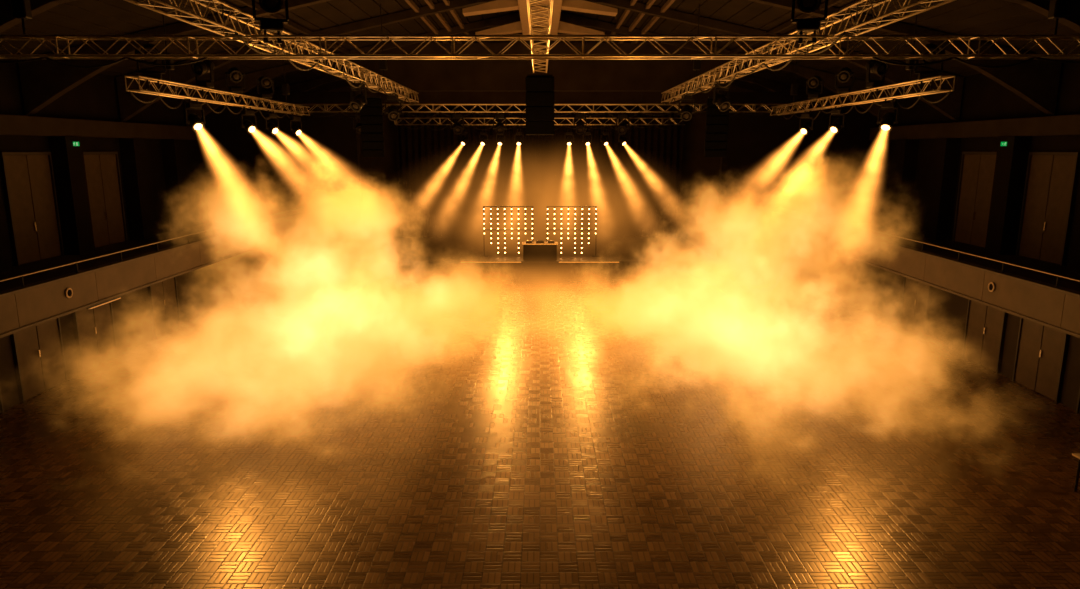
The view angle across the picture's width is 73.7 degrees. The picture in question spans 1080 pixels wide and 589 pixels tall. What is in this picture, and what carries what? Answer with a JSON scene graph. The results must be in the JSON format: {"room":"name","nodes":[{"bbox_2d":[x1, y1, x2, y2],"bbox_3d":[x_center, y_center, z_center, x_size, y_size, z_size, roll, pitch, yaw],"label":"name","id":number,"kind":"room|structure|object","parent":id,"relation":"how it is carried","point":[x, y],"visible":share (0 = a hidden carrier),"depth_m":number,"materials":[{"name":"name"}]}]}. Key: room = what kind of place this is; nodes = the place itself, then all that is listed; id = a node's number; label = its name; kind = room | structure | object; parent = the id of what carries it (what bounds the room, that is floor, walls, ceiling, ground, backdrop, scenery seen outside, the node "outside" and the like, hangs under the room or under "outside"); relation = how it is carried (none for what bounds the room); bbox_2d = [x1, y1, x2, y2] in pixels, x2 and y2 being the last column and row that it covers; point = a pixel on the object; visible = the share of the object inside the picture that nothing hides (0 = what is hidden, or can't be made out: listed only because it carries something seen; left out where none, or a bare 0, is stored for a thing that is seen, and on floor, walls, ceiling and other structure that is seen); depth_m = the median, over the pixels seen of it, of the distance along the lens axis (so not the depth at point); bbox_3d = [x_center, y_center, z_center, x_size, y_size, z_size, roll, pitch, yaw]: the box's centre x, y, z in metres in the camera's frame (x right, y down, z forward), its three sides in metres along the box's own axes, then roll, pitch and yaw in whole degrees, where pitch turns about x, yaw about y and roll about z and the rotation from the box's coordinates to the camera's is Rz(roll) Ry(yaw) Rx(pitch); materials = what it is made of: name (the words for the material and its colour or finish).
{"room":"entertainment venue","nodes":[
{"label":"entertainment venue","id":0,"kind":"room"},
{"bbox_2d":[0,59,208,266],"bbox_3d":[-17.150,-4.353,24.116,0.300,6.800,45.000,0,11,0],"label":"wall","id":1,"kind":"structure","parent":0,"point":[96,98],"depth_m":28.50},
{"bbox_2d":[0,187,12,272],"bbox_3d":[-16.695,-2.686,21.544,0.590,4.130,0.900,0,11,0],"label":"trim","id":2,"kind":"structure","parent":1,"relation":"attached to","point":[5,257],"depth_m":22.01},
{"bbox_2d":[0,152,63,265],"bbox_3d":[-16.930,-2.921,24.047,0.140,3.600,2.300,0,11,0],"label":"door","id":3,"kind":"structure","parent":1,"relation":"in","point":[28,181],"depth_m":23.91,"materials":[{"name":"brown wood"}]},
{"bbox_2d":[48,136,94,254],"bbox_3d":[-16.695,-3.526,25.710,0.590,4.130,0.900,0,11,0],"label":"trim","id":4,"kind":"structure","parent":1,"relation":"attached to","point":[68,163],"depth_m":25.46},
{"bbox_2d":[0,114,210,139],"bbox_3d":[-16.750,-4.777,19.898,0.500,0.600,32.900,0,11,0],"label":"trim","id":5,"kind":"structure","parent":1,"relation":"attached to","point":[9,124],"depth_m":26.43,"materials":[{"name":"paint"}]},
{"bbox_2d":[83,152,127,247],"bbox_3d":[-16.930,-3.711,27.968,0.140,3.600,2.300,0,11,0],"label":"door","id":6,"kind":"structure","parent":1,"relation":"in","point":[102,169],"depth_m":28.04,"materials":[{"name":"brown wood"}]},
{"bbox_2d":[119,138,155,239],"bbox_3d":[-16.695,-4.366,29.876,0.590,4.130,0.900,0,11,0],"label":"trim","id":7,"kind":"structure","parent":1,"relation":"attached to","point":[133,152],"depth_m":29.60,"materials":[{"name":"black"}]},
{"bbox_2d":[0,212,308,337],"bbox_3d":[-14.415,-0.521,20.800,5.150,0.940,32.985,0,11,0],"label":"balcony","id":8,"kind":"object","parent":1,"relation":"attached to","point":[43,299],"visible":0.99,"depth_m":22.28,"materials":[{"name":"paint"}]},
{"bbox_2d":[0,206,304,286],"bbox_3d":[-11.980,-1.110,20.612,0.090,0.278,32.750,0,11,0],"label":"handrail","id":9,"kind":"object","parent":8,"relation":"on","point":[21,276],"visible":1,"depth_m":20.69,"materials":[{"name":"metal"}]},
{"bbox_2d":[161,139,191,230],"bbox_3d":[-16.695,-5.019,33.111,0.590,4.130,0.900,0,11,0],"label":"trim","id":10,"kind":"structure","parent":1,"relation":"attached to","point":[173,150],"depth_m":32.84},
{"bbox_2d":[0,242,278,409],"bbox_3d":[-13.750,1.243,20.143,0.300,2.600,35.000,0,11,0],"label":"wall","id":11,"kind":"structure","parent":0,"point":[204,289],"depth_m":27.39,"materials":[{"name":"paint"}]},
{"bbox_2d":[10,318,67,402],"bbox_3d":[-13.545,1.538,19.488,0.110,2.280,1.800,0,11,0],"label":"door","id":12,"kind":"structure","parent":11,"relation":"in","point":[38,351],"depth_m":19.44,"materials":[{"name":"brown wood"}]},
{"bbox_2d":[72,302,117,373],"bbox_3d":[-13.545,1.044,21.939,0.110,2.280,1.800,0,11,0],"label":"door","id":13,"kind":"structure","parent":11,"relation":"in","point":[94,329],"depth_m":21.88,"materials":[{"name":"brown wood"}]},
{"bbox_2d":[147,277,180,337],"bbox_3d":[-13.545,0.234,25.958,0.110,2.280,1.800,0,11,0],"label":"door","id":14,"kind":"structure","parent":11,"relation":"in","point":[163,296],"depth_m":25.91,"materials":[{"name":"brown wood"}]},
{"bbox_2d":[201,92,364,275],"bbox_3d":[-13.100,-5.539,36.832,7.800,9.300,0.400,0,11,0],"label":"wall","id":15,"kind":"structure","parent":0,"point":[261,173],"depth_m":36.54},
{"bbox_2d":[0,276,1079,588],"bbox_3d":[0.000,2.615,20.420,27.600,0.200,35.000,0,11,0],"label":"floor","id":16,"kind":"structure","parent":0,"point":[293,432],"depth_m":16.01,"materials":[{"name":"wood"}]},
{"bbox_2d":[360,237,719,279],"bbox_3d":[0.000,-2.286,41.806,18.200,0.945,10.935,0,11,0],"label":"stage","id":17,"kind":"object","parent":16,"relation":"on","point":[409,258],"visible":0.95,"depth_m":37.00,"materials":[{"name":"wood"}]},
{"bbox_2d":[480,206,533,256],"bbox_3d":[-1.660,-3.338,37.939,2.980,2.645,0.500,0,11,0],"label":"panel","id":18,"kind":"object","parent":17,"relation":"on","point":[484,229],"visible":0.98,"depth_m":37.71,"materials":[{"name":"black metal"}]},
{"bbox_2d":[522,242,557,260],"bbox_3d":[0.000,-2.213,36.822,1.840,0.880,0.835,0,11,0],"label":"booth","id":19,"kind":"object","parent":17,"relation":"on","point":[534,251],"visible":0.98,"depth_m":36.50,"materials":[{"name":"black metal"}]},
{"bbox_2d":[396,113,683,236],"bbox_3d":[0.000,-7.573,45.602,18.000,7.900,0.319,0,11,0],"label":"stage curtain","id":20,"kind":"object","parent":17,"relation":"on","point":[445,185],"visible":0.89,"depth_m":45.63,"materials":[{"name":"fabric"}]},
{"bbox_2d":[546,206,599,256],"bbox_3d":[1.660,-3.338,37.939,2.980,2.645,0.500,0,11,0],"label":"panel","id":21,"kind":"object","parent":17,"relation":"on","point":[547,229],"visible":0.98,"depth_m":37.71,"materials":[{"name":"black metal"}]},
{"bbox_2d":[523,264,556,282],"bbox_3d":[0.000,-1.069,36.060,1.700,0.839,0.820,0,11,0],"label":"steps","id":22,"kind":"structure","parent":16,"relation":"on","point":[532,273],"depth_m":35.96,"materials":[{"name":"wood"}]},
{"bbox_2d":[0,0,1079,91],"bbox_3d":[0.000,-9.544,23.222,34.800,3.909,45.300,0,11,0],"label":"ceiling","id":23,"kind":"structure","parent":0,"point":[78,17],"depth_m":26.17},
{"bbox_2d":[11,0,31,34],"bbox_3d":[-10.000,-6.077,13.770,0.260,2.211,0.200,0,11,0],"label":"chain hoist","id":24,"kind":"object","parent":23,"relation":"hanging from","point":[21,9],"visible":1,"depth_m":13.81,"materials":[{"name":"black metal"}]},
{"bbox_2d":[161,0,173,80],"bbox_3d":[-10.300,-7.095,19.788,0.260,2.467,0.200,0,11,0],"label":"chain hoist","id":25,"kind":"object","parent":23,"relation":"hanging from","point":[167,61],"visible":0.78,"depth_m":19.83,"materials":[{"name":"black metal"}]},
{"bbox_2d":[124,75,309,115],"bbox_3d":[-10.300,-6.697,24.914,0.390,0.390,13.722,0,11,0],"label":"lighting truss","id":26,"kind":"object","parent":25,"relation":"hanging from","point":[169,83],"visible":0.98,"depth_m":22.25,"materials":[{"name":"metal"}]},
{"bbox_2d":[135,43,165,89],"bbox_3d":[-10.300,-6.052,19.064,0.693,1.189,0.739,0,11,0],"label":"spotlight","id":27,"kind":"object","parent":26,"relation":"attached to","point":[153,74],"visible":0.68,"depth_m":18.95,"materials":[{"name":"black metal"}]},
{"bbox_2d":[184,96,205,131],"bbox_3d":[-10.301,-5.373,21.495,0.549,1.036,0.541,0,11,0],"label":"spotlight","id":28,"kind":"object","parent":26,"relation":"attached to","point":[197,125],"visible":0.98,"depth_m":21.42,"materials":[{"name":"black metal"}]},
{"bbox_2d":[191,59,214,94],"bbox_3d":[-10.300,-6.678,22.105,0.651,1.075,0.675,0,11,0],"label":"spotlight","id":29,"kind":"object","parent":26,"relation":"attached to","point":[205,66],"visible":0.92,"depth_m":21.97,"materials":[{"name":"black metal"}]},
{"bbox_2d":[128,91,296,119],"bbox_3d":[-10.470,-6.309,24.740,0.044,0.369,13.018,0,11,0],"label":"power cable","id":30,"kind":"object","parent":26,"relation":"hanging from","point":[130,92],"visible":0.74,"depth_m":22.29,"materials":[{"name":"black rubber"}]},
{"bbox_2d":[225,67,245,98],"bbox_3d":[-10.296,-7.150,24.352,0.604,1.041,0.653,0,11,0],"label":"spotlight","id":31,"kind":"object","parent":26,"relation":"attached to","point":[235,75],"visible":0.98,"depth_m":24.21,"materials":[{"name":"black metal"}]},
{"bbox_2d":[240,105,256,133],"bbox_3d":[-10.302,-6.183,25.466,0.574,1.018,0.548,0,11,0],"label":"spotlight","id":32,"kind":"object","parent":26,"relation":"attached to","point":[251,128],"visible":0.97,"depth_m":25.38,"materials":[{"name":"black metal"}]},
{"bbox_2d":[256,76,273,103],"bbox_3d":[-10.287,-7.675,27.001,0.608,1.024,0.653,0,11,0],"label":"spotlight","id":33,"kind":"object","parent":26,"relation":"attached to","point":[264,81],"visible":0.99,"depth_m":26.84,"materials":[{"name":"black metal"}]},
{"bbox_2d":[264,108,279,135],"bbox_3d":[-10.303,-6.627,27.669,0.582,1.019,0.546,0,11,0],"label":"spotlight","id":34,"kind":"object","parent":26,"relation":"attached to","point":[274,129],"visible":0.95,"depth_m":27.57,"materials":[{"name":"black metal"}]},
{"bbox_2d":[289,112,302,136],"bbox_3d":[-10.303,-7.170,30.370,0.576,1.022,0.543,0,11,0],"label":"spotlight","id":35,"kind":"object","parent":26,"relation":"attached to","point":[293,128],"visible":0.96,"depth_m":30.28,"materials":[{"name":"black metal"}]},
{"bbox_2d":[236,0,349,53],"bbox_3d":[-9.000,-10.277,28.532,0.140,0.160,20.000,0,11,0],"label":"batten","id":36,"kind":"object","parent":23,"relation":"attached to","point":[248,3],"visible":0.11,"depth_m":26.41,"materials":[{"name":"wood"}]},
{"bbox_2d":[356,49,361,94],"bbox_3d":[-8.500,-10.218,33.644,0.260,2.592,0.200,0,11,0],"label":"chain hoist","id":37,"kind":"object","parent":23,"relation":"hanging from","point":[357,91],"visible":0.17,"depth_m":33.69,"materials":[{"name":"black metal"}]},
{"bbox_2d":[271,104,808,112],"bbox_3d":[-0.004,-8.780,33.934,25.222,0.390,0.390,0,11,0],"label":"lighting truss","id":38,"kind":"object","parent":37,"relation":"hanging from","point":[432,110],"visible":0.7,"depth_m":33.77,"materials":[{"name":"metal"}]},
{"bbox_2d":[450,109,463,133],"bbox_3d":[-3.898,-8.129,33.933,0.659,1.157,0.632,9,15,38],"label":"spotlight","id":39,"kind":"object","parent":38,"relation":"attached to","point":[457,128],"visible":1,"depth_m":33.83,"materials":[{"name":"black metal"}]},
{"bbox_2d":[493,109,506,133],"bbox_3d":[-1.900,-8.132,33.950,0.656,1.158,0.679,0,11,0],"label":"spotlight","id":40,"kind":"object","parent":38,"relation":"attached to","point":[499,127],"visible":1,"depth_m":33.83,"materials":[{"name":"black metal"}]},
{"bbox_2d":[307,112,772,118],"bbox_3d":[-0.001,-8.468,33.997,22.013,0.315,0.044,0,11,0],"label":"power cable","id":41,"kind":"object","parent":38,"relation":"hanging from","point":[307,112],"visible":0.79,"depth_m":33.97,"materials":[{"name":"black rubber"}]},
{"bbox_2d":[573,109,586,133],"bbox_3d":[1.900,-8.132,33.950,0.656,1.158,0.679,0,11,0],"label":"spotlight","id":42,"kind":"object","parent":38,"relation":"attached to","point":[579,127],"visible":1,"depth_m":33.83,"materials":[{"name":"black metal"}]},
{"bbox_2d":[616,109,629,133],"bbox_3d":[3.900,-8.132,33.950,0.659,1.157,0.679,0,11,0],"label":"spotlight","id":43,"kind":"object","parent":38,"relation":"attached to","point":[622,128],"visible":1,"depth_m":33.83,"materials":[{"name":"black metal"}]},
{"bbox_2d":[360,81,384,156],"bbox_3d":[-7.525,-7.830,32.257,0.950,3.300,0.964,-2,12,-8],"label":"speaker","id":44,"kind":"object","parent":23,"relation":"hanging from","point":[371,118],"visible":0.85,"depth_m":31.97},
{"bbox_2d":[379,4,386,79],"bbox_3d":[-5.850,-9.347,26.679,0.260,2.679,0.200,0,11,0],"label":"chain hoist","id":45,"kind":"object","parent":23,"relation":"hanging from","point":[382,62],"visible":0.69,"depth_m":26.73,"materials":[{"name":"black metal"}]},
{"bbox_2d":[125,0,418,102],"bbox_3d":[-5.850,-6.315,19.431,0.450,0.450,28.622,0,11,0],"label":"lighting truss","id":46,"kind":"object","parent":45,"relation":"hanging from","point":[200,18],"visible":0.84,"depth_m":15.11,"materials":[{"name":"metal"}]},
{"bbox_2d":[234,31,415,104],"bbox_3d":[-5.650,-6.693,23.133,0.044,0.341,20.011,0,11,0],"label":"power cable","id":47,"kind":"object","parent":46,"relation":"hanging from","point":[235,32],"visible":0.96,"depth_m":17.88,"materials":[{"name":"black rubber"}]},
{"bbox_2d":[350,77,366,111],"bbox_3d":[-5.858,-6.432,23.158,0.582,1.084,0.561,-6,13,-27],"label":"spotlight","id":48,"kind":"object","parent":46,"relation":"attached to","point":[359,100],"visible":0.92,"depth_m":23.09,"materials":[{"name":"black metal"}]},
{"bbox_2d":[385,89,401,120],"bbox_3d":[-5.846,-7.524,28.646,0.672,1.223,0.648,8,14,34],"label":"spotlight","id":49,"kind":"object","parent":46,"relation":"attached to","point":[393,113],"visible":0.92,"depth_m":28.55,"materials":[{"name":"black metal"}]},
{"bbox_2d":[405,0,448,42],"bbox_3d":[-4.800,-11.158,28.354,0.140,0.160,20.000,0,11,0],"label":"batten","id":50,"kind":"object","parent":23,"relation":"attached to","point":[410,3],"visible":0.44,"depth_m":29.98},
{"bbox_2d":[436,91,440,117],"bbox_3d":[-5.800,-11.787,40.775,0.260,3.490,0.200,0,11,0],"label":"chain hoist","id":51,"kind":"object","parent":23,"relation":"hanging from","point":[439,107],"visible":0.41,"depth_m":40.92,"materials":[{"name":"black metal"}]},
{"bbox_2d":[395,118,684,124],"bbox_3d":[-0.004,-9.821,40.865,16.422,0.410,0.410,0,11,0],"label":"lighting truss","id":52,"kind":"object","parent":51,"relation":"hanging from","point":[661,122],"visible":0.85,"depth_m":40.70,"materials":[{"name":"metal"}]},
{"bbox_2d":[424,0,461,42],"bbox_3d":[-4.200,-11.284,28.329,0.140,0.160,20.000,0,11,0],"label":"batten","id":53,"kind":"object","parent":23,"relation":"attached to","point":[430,4],"visible":0.67,"depth_m":30.50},
{"bbox_2d":[462,0,617,37],"bbox_3d":[0.000,-10.333,23.420,5.800,1.000,22.000,0,11,0],"label":"duct","id":54,"kind":"object","parent":23,"relation":"hanging from","point":[522,26],"visible":0.77,"depth_m":27.45,"materials":[{"name":"metal"}]},
{"bbox_2d":[525,59,554,134],"bbox_3d":[0.000,-6.439,23.178,0.920,2.538,0.612,0,11,0],"label":"speaker","id":55,"kind":"object","parent":23,"relation":"hanging from","point":[539,87],"visible":0.97,"depth_m":22.96},
{"bbox_2d":[527,122,552,133],"bbox_3d":[0.000,-5.350,23.092,0.860,0.380,0.011,0,11,0],"label":"grille","id":56,"kind":"object","parent":55,"relation":"attached to","point":[532,127],"depth_m":23.09,"materials":[{"name":"metal"}]},
{"bbox_2d":[527,107,552,118],"bbox_3d":[0.000,-5.791,23.003,0.860,0.380,0.011,0,11,0],"label":"grille","id":57,"kind":"object","parent":55,"relation":"attached to","point":[532,112],"depth_m":23.00,"materials":[{"name":"metal"}]},
{"bbox_2d":[526,92,553,104],"bbox_3d":[0.000,-6.232,22.914,0.860,0.380,0.011,0,11,0],"label":"grille","id":58,"kind":"object","parent":55,"relation":"attached to","point":[532,98],"depth_m":22.91,"materials":[{"name":"metal"}]},
{"bbox_2d":[526,78,553,89],"bbox_3d":[0.000,-6.673,22.825,0.860,0.380,0.011,0,11,0],"label":"grille","id":59,"kind":"object","parent":55,"relation":"attached to","point":[531,83],"depth_m":22.82,"materials":[{"name":"metal"}]},
{"bbox_2d":[261,33,818,91],"bbox_3d":[0.000,-11.903,39.935,33.800,5.350,0.320,0,11,0],"label":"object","id":60,"kind":"object","parent":23,"relation":"attached to","point":[305,86],"visible":0.2,"depth_m":39.81,"materials":[{"name":"metal"}]},
{"bbox_2d":[18,0,1061,115],"bbox_3d":[0.000,-8.543,23.270,33.800,5.350,0.320,0,11,0],"label":"roof beam","id":61,"kind":"structure","parent":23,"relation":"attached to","point":[43,81],"depth_m":23.33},
{"bbox_2d":[116,0,963,121],"bbox_3d":[0.000,-9.630,28.662,33.800,5.350,0.320,0,11,0],"label":"roof beam","id":62,"kind":"structure","parent":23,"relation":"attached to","point":[129,106],"depth_m":28.60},
{"bbox_2d":[183,12,896,125],"bbox_3d":[0.000,-10.717,34.053,33.800,5.350,0.320,0,11,0],"label":"roof beam","id":63,"kind":"structure","parent":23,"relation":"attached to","point":[250,78],"depth_m":33.91,"materials":[{"name":"metal"}]},
{"bbox_2d":[0,0,1079,32],"bbox_3d":[0.000,-7.456,17.879,33.800,5.350,0.320,0,11,0],"label":"roof beam","id":64,"kind":"structure","parent":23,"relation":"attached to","point":[7,20],"depth_m":17.84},
{"bbox_2d":[618,0,655,42],"bbox_3d":[4.200,-11.284,28.329,0.140,0.160,20.000,0,11,0],"label":"batten","id":65,"kind":"object","parent":23,"relation":"attached to","point":[649,4],"visible":0.67,"depth_m":30.50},
{"bbox_2d":[631,0,674,42],"bbox_3d":[4.800,-11.158,28.354,0.140,0.160,20.000,0,11,0],"label":"batten","id":66,"kind":"object","parent":23,"relation":"attached to","point":[668,3],"visible":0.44,"depth_m":29.98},
{"bbox_2d":[693,4,700,79],"bbox_3d":[5.850,-9.347,26.679,0.260,2.679,0.200,0,11,0],"label":"chain hoist","id":67,"kind":"object","parent":23,"relation":"hanging from","point":[696,62],"visible":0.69,"depth_m":26.73,"materials":[{"name":"black metal"}]},
{"bbox_2d":[661,0,954,102],"bbox_3d":[5.850,-6.315,19.431,0.450,0.450,28.622,0,11,0],"label":"lighting truss","id":68,"kind":"object","parent":67,"relation":"hanging from","point":[860,26],"visible":0.87,"depth_m":15.21,"materials":[{"name":"metal"}]},
{"bbox_2d":[678,89,694,120],"bbox_3d":[5.847,-7.524,28.646,0.676,1.223,0.643,-8,14,-36],"label":"spotlight","id":69,"kind":"object","parent":68,"relation":"attached to","point":[686,113],"visible":0.96,"depth_m":28.55,"materials":[{"name":"black metal"}]},
{"bbox_2d":[713,77,729,111],"bbox_3d":[5.862,-6.433,23.159,0.564,1.084,0.580,4,12,21],"label":"spotlight","id":70,"kind":"object","parent":68,"relation":"attached to","point":[720,100],"visible":0.97,"depth_m":23.09,"materials":[{"name":"black metal"}]},
{"bbox_2d":[664,31,845,104],"bbox_3d":[5.650,-6.693,23.133,0.044,0.341,20.011,0,11,0],"label":"power cable","id":71,"kind":"object","parent":68,"relation":"hanging from","point":[844,32],"visible":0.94,"depth_m":17.90,"materials":[{"name":"black rubber"}]},
{"bbox_2d":[704,90,728,156],"bbox_3d":[7.925,-7.830,32.257,0.950,3.300,0.964,2,12,8],"label":"speaker","id":72,"kind":"object","parent":23,"relation":"hanging from","point":[716,128],"visible":0.86,"depth_m":32.02},
{"bbox_2d":[730,0,843,53],"bbox_3d":[9.000,-10.277,28.532,0.140,0.160,20.000,0,11,0],"label":"batten","id":73,"kind":"object","parent":23,"relation":"attached to","point":[831,3],"visible":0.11,"depth_m":26.48,"materials":[{"name":"wood"}]},
{"bbox_2d":[726,0,871,65],"bbox_3d":[9.600,-10.152,28.557,0.140,0.160,20.000,0,11,0],"label":"batten","id":74,"kind":"object","parent":23,"relation":"attached to","point":[842,12],"visible":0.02,"depth_m":24.19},
{"bbox_2d":[906,0,918,80],"bbox_3d":[10.300,-7.095,19.788,0.260,2.467,0.200,0,11,0],"label":"chain hoist","id":75,"kind":"object","parent":23,"relation":"hanging from","point":[908,61],"visible":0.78,"depth_m":19.83,"materials":[{"name":"black metal"}]},
{"bbox_2d":[770,75,955,115],"bbox_3d":[10.300,-6.697,24.914,0.390,0.390,13.722,0,11,0],"label":"lighting truss","id":76,"kind":"object","parent":75,"relation":"hanging from","point":[940,77],"visible":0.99,"depth_m":22.29,"materials":[{"name":"metal"}]},
{"bbox_2d":[799,108,813,135],"bbox_3d":[10.302,-6.656,27.832,0.565,1.026,0.548,0,11,0],"label":"spotlight","id":77,"kind":"object","parent":76,"relation":"attached to","point":[807,127],"visible":0.98,"depth_m":27.75,"materials":[{"name":"black metal"}]},
{"bbox_2d":[806,76,823,103],"bbox_3d":[10.287,-7.675,27.001,0.608,1.024,0.653,0,11,0],"label":"spotlight","id":78,"kind":"object","parent":76,"relation":"attached to","point":[815,81],"visible":0.98,"depth_m":26.84,"materials":[{"name":"black metal"}]},
{"bbox_2d":[828,104,845,134],"bbox_3d":[10.302,-6.074,24.967,0.565,1.034,0.538,0,11,0],"label":"spotlight","id":79,"kind":"object","parent":76,"relation":"attached to","point":[835,127],"visible":0.98,"depth_m":24.88,"materials":[{"name":"black metal"}]},
{"bbox_2d":[834,67,854,98],"bbox_3d":[10.296,-7.150,24.352,0.604,1.041,0.653,0,11,0],"label":"spotlight","id":80,"kind":"object","parent":76,"relation":"attached to","point":[844,75],"visible":0.95,"depth_m":24.21,"materials":[{"name":"black metal"}]},
{"bbox_2d":[782,91,951,119],"bbox_3d":[10.470,-6.309,24.740,0.044,0.369,13.018,0,11,0],"label":"power cable","id":81,"kind":"object","parent":76,"relation":"hanging from","point":[949,92],"visible":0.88,"depth_m":22.35,"materials":[{"name":"black rubber"}]},
{"bbox_2d":[865,59,888,94],"bbox_3d":[10.300,-6.678,22.105,0.651,1.075,0.675,0,11,0],"label":"spotlight","id":82,"kind":"object","parent":76,"relation":"attached to","point":[874,66],"visible":0.95,"depth_m":21.97,"materials":[{"name":"black metal"}]},
{"bbox_2d":[877,96,898,131],"bbox_3d":[10.312,-5.334,21.327,0.524,1.046,0.532,0,11,0],"label":"spotlight","id":83,"kind":"object","parent":76,"relation":"attached to","point":[886,123],"visible":0.96,"depth_m":21.25,"materials":[{"name":"black metal"}]},
{"bbox_2d":[914,43,944,89],"bbox_3d":[10.300,-6.052,19.064,0.693,1.189,0.739,0,11,0],"label":"spotlight","id":84,"kind":"object","parent":76,"relation":"attached to","point":[921,74],"visible":0.61,"depth_m":18.94,"materials":[{"name":"black metal"}]},
{"bbox_2d":[1048,0,1068,34],"bbox_3d":[10.000,-6.077,13.770,0.260,2.211,0.200,0,11,0],"label":"chain hoist","id":85,"kind":"object","parent":23,"relation":"hanging from","point":[1058,9],"visible":1,"depth_m":13.81,"materials":[{"name":"black metal"}]},
{"bbox_2d":[0,35,1079,58],"bbox_3d":[-0.004,-4.817,14.025,33.822,0.410,0.410,0,11,0],"label":"lighting truss","id":86,"kind":"object","parent":85,"relation":"hanging from","point":[148,55],"visible":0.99,"depth_m":13.87,"materials":[{"name":"metal"}]},
{"bbox_2d":[0,57,207,67],"bbox_3d":[-11.249,-4.542,14.080,9.510,0.220,0.044,0,11,0],"label":"power cable","id":87,"kind":"object","parent":86,"relation":"hanging from","point":[39,58],"visible":0.98,"depth_m":14.07,"materials":[{"name":"black rubber"}]},
{"bbox_2d":[252,0,288,43],"bbox_3d":[-5.200,-5.460,13.877,0.667,1.170,0.706,0,11,0],"label":"spotlight","id":88,"kind":"object","parent":86,"relation":"attached to","point":[266,25],"visible":0.96,"depth_m":13.78,"materials":[{"name":"black metal"}]},
{"bbox_2d":[526,0,553,72],"bbox_3d":[0.000,-5.021,13.010,0.410,0.410,15.522,0,11,0],"label":"lighting truss","id":89,"kind":"object","parent":86,"relation":"attached to","point":[531,24],"visible":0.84,"depth_m":13.43,"materials":[{"name":"metal"}]},
{"bbox_2d":[791,0,827,43],"bbox_3d":[5.200,-5.460,13.877,0.667,1.170,0.706,0,11,0],"label":"spotlight","id":90,"kind":"object","parent":86,"relation":"attached to","point":[813,25],"visible":0.98,"depth_m":13.78,"materials":[{"name":"black metal"}]},
{"bbox_2d":[323,85,756,249],"bbox_3d":[0.000,-9.418,46.200,34.600,13.200,0.300,0,11,0],"label":"wall","id":91,"kind":"structure","parent":0,"point":[700,174],"depth_m":46.15,"materials":[{"name":"paint"}]},
{"bbox_2d":[353,43,726,90],"bbox_3d":[0.000,-11.249,35.680,18.400,2.250,0.300,0,11,0],"label":"wall","id":92,"kind":"structure","parent":0,"point":[414,74],"depth_m":35.55,"materials":[{"name":"paint"}]},
{"bbox_2d":[715,92,879,275],"bbox_3d":[13.100,-5.539,36.832,7.800,9.300,0.400,0,11,0],"label":"wall","id":93,"kind":"structure","parent":0,"point":[767,164],"depth_m":36.54,"materials":[{"name":"paint"}]},
{"bbox_2d":[801,242,1079,409],"bbox_3d":[13.750,1.243,20.143,0.300,2.600,35.000,0,11,0],"label":"wall","id":94,"kind":"structure","parent":0,"point":[875,289],"depth_m":27.39,"materials":[{"name":"paint"}]},
{"bbox_2d":[899,277,932,337],"bbox_3d":[13.545,0.234,25.958,0.110,2.280,1.800,0,11,0],"label":"door","id":95,"kind":"structure","parent":94,"relation":"in","point":[916,296],"depth_m":25.91,"materials":[{"name":"brown wood"}]},
{"bbox_2d":[962,300,1007,373],"bbox_3d":[13.545,1.044,21.939,0.110,2.280,1.800,0,11,0],"label":"door","id":96,"kind":"structure","parent":94,"relation":"in","point":[985,327],"depth_m":21.88,"materials":[{"name":"brown wood"}]},
{"bbox_2d":[1012,318,1069,402],"bbox_3d":[13.545,1.538,19.488,0.110,2.280,1.800,0,11,0],"label":"door","id":97,"kind":"structure","parent":94,"relation":"in","point":[1041,351],"depth_m":19.44,"materials":[{"name":"brown wood"}]},
{"bbox_2d":[871,59,1079,266],"bbox_3d":[17.150,-4.353,24.116,0.300,6.800,45.000,0,11,0],"label":"wall","id":98,"kind":"structure","parent":0,"point":[983,98],"depth_m":28.37,"materials":[{"name":"paint"}]},
{"bbox_2d":[888,139,918,230],"bbox_3d":[16.695,-5.019,33.111,0.590,4.130,0.900,0,11,0],"label":"trim","id":99,"kind":"structure","parent":98,"relation":"attached to","point":[906,150],"depth_m":32.84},
{"bbox_2d":[771,212,1079,337],"bbox_3d":[14.415,-0.521,20.800,5.150,0.940,32.985,0,11,0],"label":"balcony","id":100,"kind":"object","parent":98,"relation":"attached to","point":[1031,295],"visible":0.99,"depth_m":22.28,"materials":[{"name":"paint"}]},
{"bbox_2d":[775,206,1079,286],"bbox_3d":[11.980,-1.110,20.612,0.090,0.278,32.750,0,11,0],"label":"handrail","id":101,"kind":"object","parent":100,"relation":"on","point":[1058,276],"visible":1,"depth_m":20.69,"materials":[{"name":"metal"}]},
{"bbox_2d":[924,138,960,239],"bbox_3d":[16.695,-4.366,29.876,0.590,4.130,0.900,0,11,0],"label":"trim","id":102,"kind":"structure","parent":98,"relation":"attached to","point":[946,152],"depth_m":29.60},
{"bbox_2d":[869,114,1079,139],"bbox_3d":[16.750,-4.777,19.898,0.500,0.600,32.900,0,11,0],"label":"trim","id":103,"kind":"structure","parent":98,"relation":"attached to","point":[1063,124],"depth_m":26.43,"materials":[{"name":"paint"}]},
{"bbox_2d":[952,152,996,247],"bbox_3d":[16.930,-3.711,27.968,0.140,3.600,2.300,0,11,0],"label":"door","id":104,"kind":"structure","parent":98,"relation":"in","point":[977,169],"depth_m":28.04,"materials":[{"name":"brown wood"}]},
{"bbox_2d":[985,136,1031,254],"bbox_3d":[16.695,-3.526,25.710,0.590,4.130,0.900,0,11,0],"label":"trim","id":105,"kind":"structure","parent":98,"relation":"attached to","point":[1011,163],"depth_m":25.46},
{"bbox_2d":[1016,152,1079,265],"bbox_3d":[16.930,-2.921,24.047,0.140,3.600,2.300,0,11,0],"label":"door","id":106,"kind":"structure","parent":98,"relation":"in","point":[1051,181],"depth_m":23.96,"materials":[{"name":"brown wood"}]},
{"bbox_2d":[1067,187,1079,272],"bbox_3d":[16.695,-2.686,21.544,0.590,4.130,0.900,0,11,0],"label":"trim","id":107,"kind":"structure","parent":98,"relation":"attached to","point":[1074,257],"depth_m":22.01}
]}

